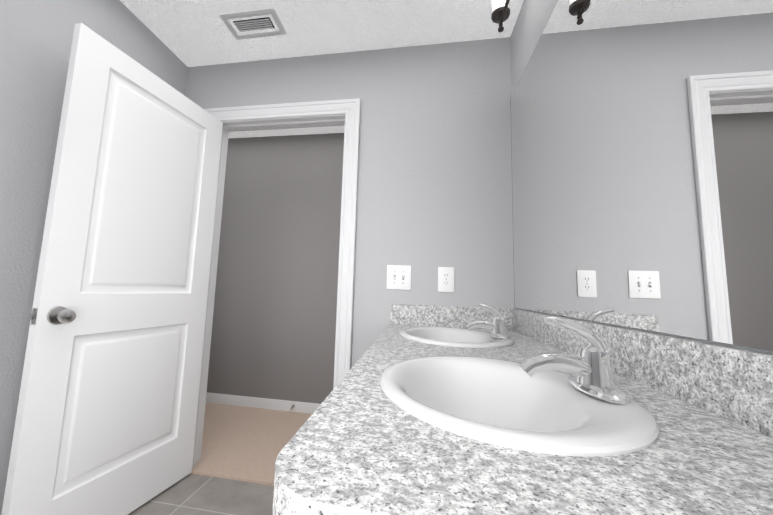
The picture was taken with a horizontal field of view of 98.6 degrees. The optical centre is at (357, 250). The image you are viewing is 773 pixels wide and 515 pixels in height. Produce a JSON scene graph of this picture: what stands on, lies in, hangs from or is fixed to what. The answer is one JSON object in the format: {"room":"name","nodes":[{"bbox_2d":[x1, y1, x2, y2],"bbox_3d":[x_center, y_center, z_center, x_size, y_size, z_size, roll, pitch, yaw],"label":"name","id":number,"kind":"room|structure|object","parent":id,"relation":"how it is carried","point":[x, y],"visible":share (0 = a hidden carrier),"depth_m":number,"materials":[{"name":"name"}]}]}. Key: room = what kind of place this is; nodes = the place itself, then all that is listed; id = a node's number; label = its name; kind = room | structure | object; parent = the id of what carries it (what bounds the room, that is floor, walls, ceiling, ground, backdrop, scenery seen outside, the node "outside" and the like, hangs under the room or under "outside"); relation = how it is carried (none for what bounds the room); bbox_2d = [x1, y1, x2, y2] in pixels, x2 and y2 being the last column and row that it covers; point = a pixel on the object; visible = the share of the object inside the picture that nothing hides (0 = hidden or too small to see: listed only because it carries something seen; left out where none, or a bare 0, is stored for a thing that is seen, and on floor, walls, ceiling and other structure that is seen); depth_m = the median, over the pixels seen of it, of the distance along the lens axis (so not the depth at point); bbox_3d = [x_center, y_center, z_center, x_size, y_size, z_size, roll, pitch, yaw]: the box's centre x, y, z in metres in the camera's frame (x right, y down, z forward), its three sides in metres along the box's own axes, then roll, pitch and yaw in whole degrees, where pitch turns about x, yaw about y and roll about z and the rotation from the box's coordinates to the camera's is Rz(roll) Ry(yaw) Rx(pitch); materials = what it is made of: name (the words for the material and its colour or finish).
{"room":"bathroom","nodes":[
{"label":"bathroom","id":0,"kind":"room"},
{"bbox_2d":[0,0,187,514],"bbox_3d":[-1.487,-0.178,0.485,0.115,2.440,3.165,1,-7,10],"label":"wall","id":1,"kind":"structure","parent":0,"point":[36,37],"depth_m":1.29,"materials":[{"name":"grey paint"}]},
{"bbox_2d":[128,473,273,514],"bbox_3d":[-0.504,1.078,0.152,2.204,0.060,3.165,1,-7,10],"label":"floor","id":2,"kind":"structure","parent":0,"point":[192,494],"depth_m":1.61,"materials":[{"name":"grey tile"}]},
{"bbox_2d":[273,303,772,514],"bbox_3d":[0.324,0.661,0.911,0.624,1.005,1.490,1,-7,10],"label":"bathroom vanity","id":3,"kind":"object","parent":2,"relation":"on","point":[483,409],"visible":1,"depth_m":0.44,"materials":[{"name":"grey stone"}]},
{"bbox_2d":[399,326,514,372],"bbox_3d":[0.377,0.403,1.304,0.426,0.145,0.506,1,-7,10],"label":"sink","id":4,"kind":"object","parent":3,"relation":"in","point":[451,337],"depth_m":1.29,"materials":[{"name":"white ceramic"}]},
{"bbox_2d":[464,303,508,339],"bbox_3d":[0.500,0.271,1.299,0.156,0.126,0.156,1,-7,10],"label":"faucet","id":5,"kind":"object","parent":3,"relation":"on","point":[497,327],"depth_m":1.28,"materials":[{"name":"silver metal"}]},
{"bbox_2d":[379,355,659,483],"bbox_3d":[0.252,0.316,0.606,0.426,0.145,0.506,1,-7,10],"label":"sink","id":6,"kind":"object","parent":3,"relation":"in","point":[482,404],"depth_m":0.53,"materials":[{"name":"white ceramic"}]},
{"bbox_2d":[518,315,629,404],"bbox_3d":[0.375,0.183,0.600,0.156,0.126,0.156,1,-7,10],"label":"faucet","id":7,"kind":"object","parent":3,"relation":"on","point":[591,381],"depth_m":0.58,"materials":[{"name":"silver metal"}]},
{"bbox_2d":[191,402,311,485],"bbox_3d":[-1.172,1.353,2.735,4.430,0.072,1.715,1,-7,10],"label":"floor","id":8,"kind":"structure","parent":0,"point":[243,443],"depth_m":2.22,"materials":[{"name":"beige carpet"}]},
{"bbox_2d":[206,392,320,413],"bbox_3d":[-0.687,1.300,2.778,1.882,0.079,0.043,1,-7,10],"label":"baseboard","id":9,"kind":"structure","parent":8,"relation":"on","point":[273,404],"depth_m":2.77,"materials":[{"name":"white wood"}]},
{"bbox_2d":[207,133,343,403],"bbox_3d":[-0.558,0.039,2.030,1.399,2.440,0.002,1,-7,10],"label":"wall","id":10,"kind":"structure","parent":0,"point":[273,334],"depth_m":1.99,"materials":[{"name":"grey paint"}]},
{"bbox_2d":[120,0,523,137],"bbox_3d":[-1.411,-1.371,1.191,4.430,0.100,4.280,1,-7,10],"label":"ceiling","id":11,"kind":"structure","parent":0,"point":[190,33],"depth_m":1.79,"materials":[{"name":"white paint"}]},
{"bbox_2d":[219,8,286,39],"bbox_3d":[-0.562,-1.215,1.792,0.306,0.011,0.171,1,-7,10],"label":"ceiling vent","id":12,"kind":"object","parent":11,"relation":"in","point":[253,24],"visible":1,"depth_m":1.78,"materials":[{"name":"white metal"}]},
{"bbox_2d":[185,37,515,367],"bbox_3d":[-0.172,0.038,1.901,2.204,2.440,0.115,1,-7,10],"label":"wall","id":13,"kind":"structure","parent":0,"point":[434,189],"depth_m":1.81,"materials":[{"name":"grey paint"}]},
{"bbox_2d":[1,22,222,514],"bbox_3d":[-1.012,0.165,1.561,0.035,2.023,0.806,0,-7,18],"label":"door leaf","id":14,"kind":"structure","parent":13,"relation":"in","point":[106,417],"depth_m":1.43,"materials":[{"name":"white wood"}]},
{"bbox_2d":[30,306,75,324],"bbox_3d":[-1.126,0.238,1.205,0.183,0.067,0.104,0,-7,18],"label":"door knob","id":15,"kind":"object","parent":14,"relation":"attached to","point":[57,315],"depth_m":1.19,"materials":[{"name":"grey metal"}]},
{"bbox_2d":[193,98,360,466],"bbox_3d":[-0.498,0.188,1.941,0.988,2.128,0.162,1,-7,10],"label":"door frame","id":16,"kind":"structure","parent":13,"relation":"attached to","point":[350,108],"depth_m":1.93,"materials":[{"name":"white wood"}]},
{"bbox_2d":[387,265,410,289],"bbox_3d":[0.215,0.144,1.749,0.128,0.128,0.020,1,-7,10],"label":"toggle light switch","id":17,"kind":"object","parent":13,"relation":"attached to","point":[399,277],"visible":1,"depth_m":1.75,"materials":[{"name":"white plastic"}]},
{"bbox_2d":[438,267,453,291],"bbox_3d":[0.456,0.152,1.711,0.082,0.128,0.007,1,-7,10],"label":"duplex electrical outlet","id":18,"kind":"object","parent":13,"relation":"attached to","point":[445,279],"visible":1,"depth_m":1.71,"materials":[{"name":"white plastic"}]},
{"bbox_2d":[510,0,557,96],"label":"wall","id":19,"kind":"structure","parent":0,"point":[533,17],"depth_m":1.54,"materials":[{"name":"grey paint"}]},
{"bbox_2d":[490,0,509,32],"bbox_3d":[0.580,-1.065,1.103,0.242,0.253,0.744,1,-7,10],"label":"sconce","id":20,"kind":"object","parent":19,"relation":"attached to","point":[500,11],"visible":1,"depth_m":1.36,"materials":[{"name":"brown metal"}]},
{"bbox_2d":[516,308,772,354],"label":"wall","id":21,"kind":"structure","parent":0,"point":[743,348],"depth_m":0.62,"materials":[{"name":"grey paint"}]},
{"bbox_2d":[510,0,772,351],"bbox_3d":[0.668,-0.350,0.999,0.007,1.106,1.443,1,-7,10],"label":"mirror","id":22,"kind":"object","parent":21,"relation":"attached to","point":[642,158],"visible":1,"depth_m":0.69,"materials":[{"name":"grey mirror"}]}
]}

